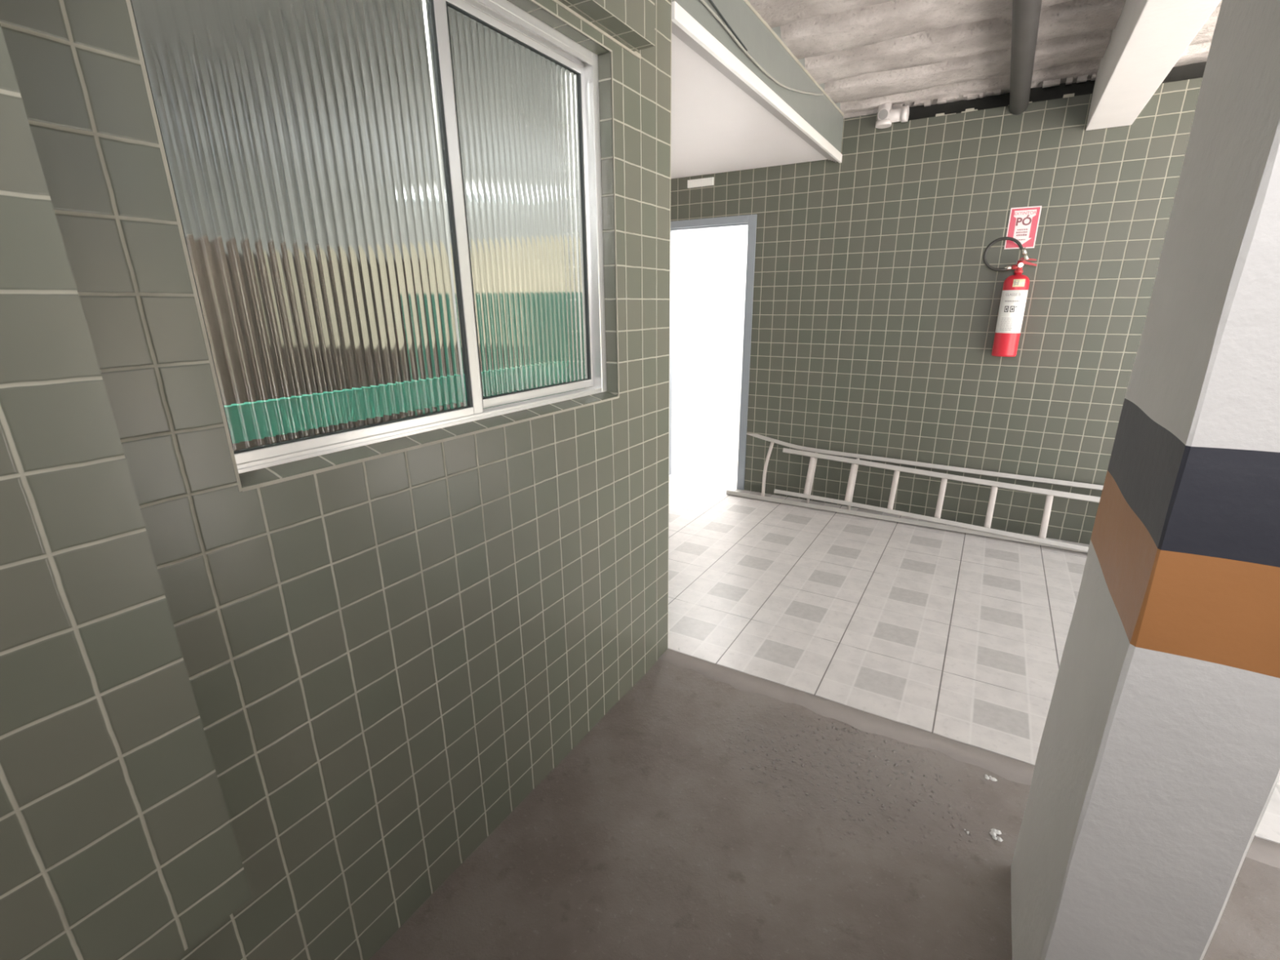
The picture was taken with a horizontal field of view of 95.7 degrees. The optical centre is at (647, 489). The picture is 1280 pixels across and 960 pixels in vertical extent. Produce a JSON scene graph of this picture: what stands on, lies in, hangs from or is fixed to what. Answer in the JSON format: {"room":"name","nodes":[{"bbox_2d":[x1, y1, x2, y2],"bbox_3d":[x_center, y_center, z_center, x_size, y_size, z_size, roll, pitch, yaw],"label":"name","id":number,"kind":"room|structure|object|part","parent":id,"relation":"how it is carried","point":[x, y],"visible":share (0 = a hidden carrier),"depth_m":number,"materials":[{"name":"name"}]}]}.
{"room":"parking garage","nodes":[
{"label":"parking garage","id":0,"kind":"room"},
{"bbox_2d":[0,0,671,959],"bbox_3d":[-1.536,0.240,-0.253,0.145,2.832,6.180,10,20,29],"label":"wall","id":1,"kind":"structure","parent":0,"point":[385,655],"depth_m":1.30,"materials":[{"name":"green tile"}]},
{"bbox_2d":[0,24,252,959],"bbox_3d":[-1.864,0.214,-1.125,0.124,2.251,4.429,10,20,29],"label":"pillar","id":2,"kind":"structure","parent":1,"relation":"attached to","point":[117,842],"depth_m":0.75,"materials":[{"name":"green tile"}]},
{"bbox_2d":[130,0,606,473],"bbox_3d":[-0.475,-0.656,1.385,0.069,0.990,1.200,10,20,29],"label":"window","id":3,"kind":"structure","parent":1,"relation":"in","point":[390,211],"depth_m":1.22,"materials":[{"name":"glass"}]},
{"bbox_3d":[-0.609,-0.568,1.139,0.006,0.899,0.573,10,20,29],"label":"glass pane","id":4,"kind":"part","parent":3,"relation":"part of","materials":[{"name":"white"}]},
{"bbox_3d":[-0.604,-0.571,1.144,0.023,0.959,0.623,10,20,29],"label":"sliding sash","id":5,"kind":"part","parent":3,"relation":"part of","materials":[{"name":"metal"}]},
{"bbox_3d":[-0.330,-0.736,1.644,0.006,0.893,0.505,10,20,29],"label":"glass pane","id":6,"kind":"part","parent":3,"relation":"part of","materials":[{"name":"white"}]},
{"bbox_3d":[-0.334,-0.735,1.634,0.022,0.947,0.550,10,20,29],"label":"sliding sash","id":7,"kind":"part","parent":3,"relation":"part of","materials":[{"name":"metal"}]},
{"bbox_2d":[238,391,617,488],"bbox_3d":[-0.464,-0.179,1.533,0.144,0.014,1.200,10,20,29],"label":"window sill","id":8,"kind":"structure","parent":1,"relation":"attached to","point":[252,477],"depth_m":1.29,"materials":[{"name":"green tile"}]},
{"bbox_2d":[551,0,654,59],"bbox_3d":[-0.380,-1.395,1.080,0.077,0.542,1.545,10,20,29],"label":"beam","id":9,"kind":"structure","parent":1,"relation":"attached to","point":[629,24],"depth_m":1.62,"materials":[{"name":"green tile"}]},
{"bbox_2d":[671,0,842,163],"bbox_3d":[0.664,-1.915,2.933,0.090,0.049,2.419,10,20,29],"label":"trim","id":10,"kind":"structure","parent":1,"relation":"attached to","point":[685,27],"depth_m":2.46,"materials":[{"name":"white pvc"}]},
{"bbox_2d":[484,387,584,408],"bbox_3d":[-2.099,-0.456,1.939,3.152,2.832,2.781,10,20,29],"label":"window frame","id":11,"kind":"structure","parent":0,"point":[584,388],"depth_m":2.46,"materials":[{"name":"grey paint"}]},
{"bbox_2d":[671,230,693,448],"bbox_3d":[-0.546,-1.357,4.736,0.124,2.832,3.862,10,20,29],"label":"wall","id":12,"kind":"structure","parent":0,"point":[682,240],"depth_m":6.17,"materials":[{"name":"white paint"}]},
{"bbox_2d":[689,228,747,446],"bbox_3d":[0.955,-1.368,5.420,1.802,2.420,1.423,10,20,29],"label":"wall","id":13,"kind":"structure","parent":0,"point":[719,260],"depth_m":6.20,"materials":[{"name":"white paint"}]},
{"bbox_2d":[721,226,747,234],"bbox_3d":[0.816,-2.449,5.394,0.216,0.118,0.106,10,20,29],"label":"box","id":14,"kind":"object","parent":13,"relation":"attached to","point":[736,229],"visible":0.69,"depth_m":5.37,"materials":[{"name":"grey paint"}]},
{"bbox_2d":[671,33,826,178],"bbox_3d":[-0.117,-2.067,3.365,1.730,0.024,2.419,10,20,29],"label":"soffit","id":15,"kind":"structure","parent":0,"point":[717,126],"depth_m":3.26,"materials":[{"name":"white paint"}]},
{"bbox_2d":[368,659,1279,959],"bbox_3d":[-0.386,1.754,-0.504,2.822,0.006,6.128,10,20,29],"label":"floor","id":16,"kind":"structure","parent":0,"point":[700,817],"depth_m":1.67,"materials":[{"name":"grey concrete"}]},
{"bbox_2d":[657,648,1279,868],"bbox_3d":[1.199,0.963,1.988,2.730,0.040,0.119,10,20,29],"label":"curb","id":17,"kind":"object","parent":16,"relation":"on","point":[1260,850],"visible":0.67,"depth_m":2.17,"materials":[{"name":"grey concrete"}]},
{"bbox_2d":[984,774,996,781],"bbox_3d":[1.148,0.962,1.933,0.037,0.007,0.022,10,20,29],"label":"crumb","id":18,"kind":"object","parent":16,"relation":"on","point":[986,776],"visible":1,"depth_m":1.93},
{"bbox_2d":[989,828,1003,841],"bbox_3d":[1.042,1.027,1.728,0.036,0.008,0.043,10,20,29],"label":"crumb","id":19,"kind":"object","parent":16,"relation":"on","point":[993,831],"visible":1,"depth_m":1.73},
{"bbox_2d":[1010,0,1279,959],"bbox_3d":[0.981,-0.001,1.013,0.212,2.493,0.510,10,20,29],"label":"pillar","id":20,"kind":"structure","parent":16,"relation":"on","point":[1156,775],"depth_m":0.92,"materials":[{"name":"white paint"}]},
{"bbox_2d":[670,61,1206,544],"bbox_3d":[3.248,-0.910,3.260,7.982,2.832,0.196,10,20,29],"label":"wall","id":21,"kind":"structure","parent":0,"point":[876,301],"depth_m":3.81,"materials":[{"name":"green tile"}]},
{"bbox_2d":[687,177,714,187],"bbox_3d":[0.407,-2.340,4.421,0.218,0.055,0.015,10,20,29],"label":"air vent","id":22,"kind":"object","parent":21,"relation":"in","point":[704,181],"visible":1,"depth_m":4.41,"materials":[{"name":"white plastic"}]},
{"bbox_2d":[669,213,756,489],"bbox_3d":[0.490,-1.089,4.851,0.829,2.137,0.139,10,20,29],"label":"door frame","id":23,"kind":"structure","parent":21,"relation":"in","point":[749,220],"depth_m":4.59,"materials":[{"name":"grey metal"}]},
{"bbox_2d":[875,102,909,128],"bbox_3d":[1.544,-2.364,3.651,0.186,0.124,0.095,10,20,29],"label":"pipe tee","id":24,"kind":"object","parent":21,"relation":"attached to","point":[886,115],"visible":1,"depth_m":3.63,"materials":[{"name":"white plastic"}]},
{"bbox_2d":[875,102,892,128],"bbox_3d":[1.505,-2.371,3.673,0.095,0.124,0.095,10,20,29],"label":"socket","id":25,"kind":"object","parent":24,"relation":"attached to","point":[884,120],"depth_m":3.64,"materials":[{"name":"white plastic"}]},
{"bbox_2d":[843,73,1096,118],"bbox_3d":[1.899,-2.342,3.527,1.365,0.105,0.052,10,20,29],"label":"mortar","id":26,"kind":"object","parent":21,"relation":"attached to","point":[1081,78],"visible":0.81,"depth_m":3.49,"materials":[{"name":"concrete"}]},
{"bbox_2d":[982,236,1036,356],"bbox_3d":[2.203,-1.180,3.572,0.272,0.699,0.153,1,18,3],"label":"fire extinguisher","id":27,"kind":"object","parent":21,"relation":"attached to","point":[1015,286],"visible":1,"depth_m":3.54,"materials":[{"name":"red metal"}]},
{"bbox_3d":[2.287,-1.366,3.482,0.101,0.052,0.021,10,20,29],"label":"handle","id":28,"kind":"part","parent":27,"relation":"part of","materials":[{"name":"red metal"}]},
{"bbox_2d":[1004,205,1041,248],"bbox_3d":[2.279,-1.586,3.515,0.158,0.232,0.006,10,20,29],"label":"sign","id":29,"kind":"object","parent":21,"relation":"attached to","point":[1023,224],"visible":0.96,"depth_m":3.51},
{"bbox_2d":[1016,228,1027,239],"bbox_3d":[2.277,-1.549,3.525,0.056,0.064,0.001,10,20,29],"label":"print","id":30,"kind":"object","parent":29,"relation":"attached to","point":[1021,233],"depth_m":3.52},
{"bbox_2d":[667,440,1279,844],"bbox_3d":[1.449,0.344,4.058,4.480,0.124,3.862,10,20,29],"label":"floor","id":31,"kind":"structure","parent":0,"point":[961,637],"depth_m":3.01,"materials":[{"name":"white tile"}]},
{"bbox_2d":[725,433,1103,552],"bbox_3d":[1.848,-0.022,4.155,2.658,0.512,0.246,10,20,30],"label":"ladder","id":32,"kind":"object","parent":31,"relation":"on","point":[985,531],"visible":0.91,"depth_m":4.07,"materials":[{"name":"metal"}]},
{"bbox_3d":[1.812,0.222,4.168,2.658,0.041,0.045,10,20,29],"label":"rail","id":33,"kind":"part","parent":32,"relation":"part of","materials":[{"name":"metal"}]},
{"bbox_3d":[1.924,-0.219,4.157,2.586,0.139,0.060,10,20,30],"label":"rail","id":34,"kind":"part","parent":32,"relation":"part of","materials":[{"name":"metal"}]},
{"bbox_3d":[1.961,0.211,4.041,2.220,0.100,0.043,10,20,29],"label":"rail","id":35,"kind":"part","parent":32,"relation":"part of","materials":[{"name":"metal"}]},
{"bbox_3d":[2.023,-0.105,4.045,2.210,0.116,0.043,10,20,30],"label":"rail","id":36,"kind":"part","parent":32,"relation":"part of","materials":[{"name":"metal"}]},
{"bbox_2d":[749,0,1222,113],"bbox_3d":[-0.861,-1.614,1.085,5.768,0.059,10.042,10,20,29],"label":"ceiling","id":37,"kind":"structure","parent":0,"point":[867,55],"depth_m":2.81,"materials":[{"name":"concrete"}]},
{"bbox_2d":[671,0,844,152],"bbox_3d":[0.657,-2.083,2.884,0.086,0.338,2.419,10,20,29],"label":"beam","id":38,"kind":"structure","parent":37,"relation":"attached to","point":[764,43],"depth_m":2.69,"materials":[{"name":"paint"}]},
{"bbox_2d":[708,0,747,50],"bbox_3d":[0.260,-1.787,2.158,0.008,0.082,0.609,10,20,29],"label":"cable","id":39,"kind":"object","parent":38,"relation":"attached to","point":[710,1],"visible":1,"depth_m":2.24,"materials":[{"name":"rubber"}]},
{"bbox_2d":[699,0,824,95],"bbox_3d":[0.571,-1.984,2.656,0.018,0.180,1.845,10,20,29],"label":"cable","id":40,"kind":"object","parent":38,"relation":"attached to","point":[703,2],"visible":1,"depth_m":2.44,"materials":[{"name":"white plastic"}]},
{"bbox_2d":[1008,0,1041,115],"bbox_3d":[0.516,-1.379,0.691,0.111,0.111,6.541,10,20,29],"label":"drain pipe","id":41,"kind":"object","parent":37,"relation":"attached to","point":[1025,13],"visible":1,"depth_m":2.55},
{"bbox_2d":[1085,0,1221,130],"bbox_3d":[0.383,-1.034,-0.372,0.206,0.355,8.599,10,20,29],"label":"ceiling beam","id":42,"kind":"structure","parent":37,"relation":"attached to","point":[1148,37],"depth_m":2.32,"materials":[{"name":"white paint"}]}
]}

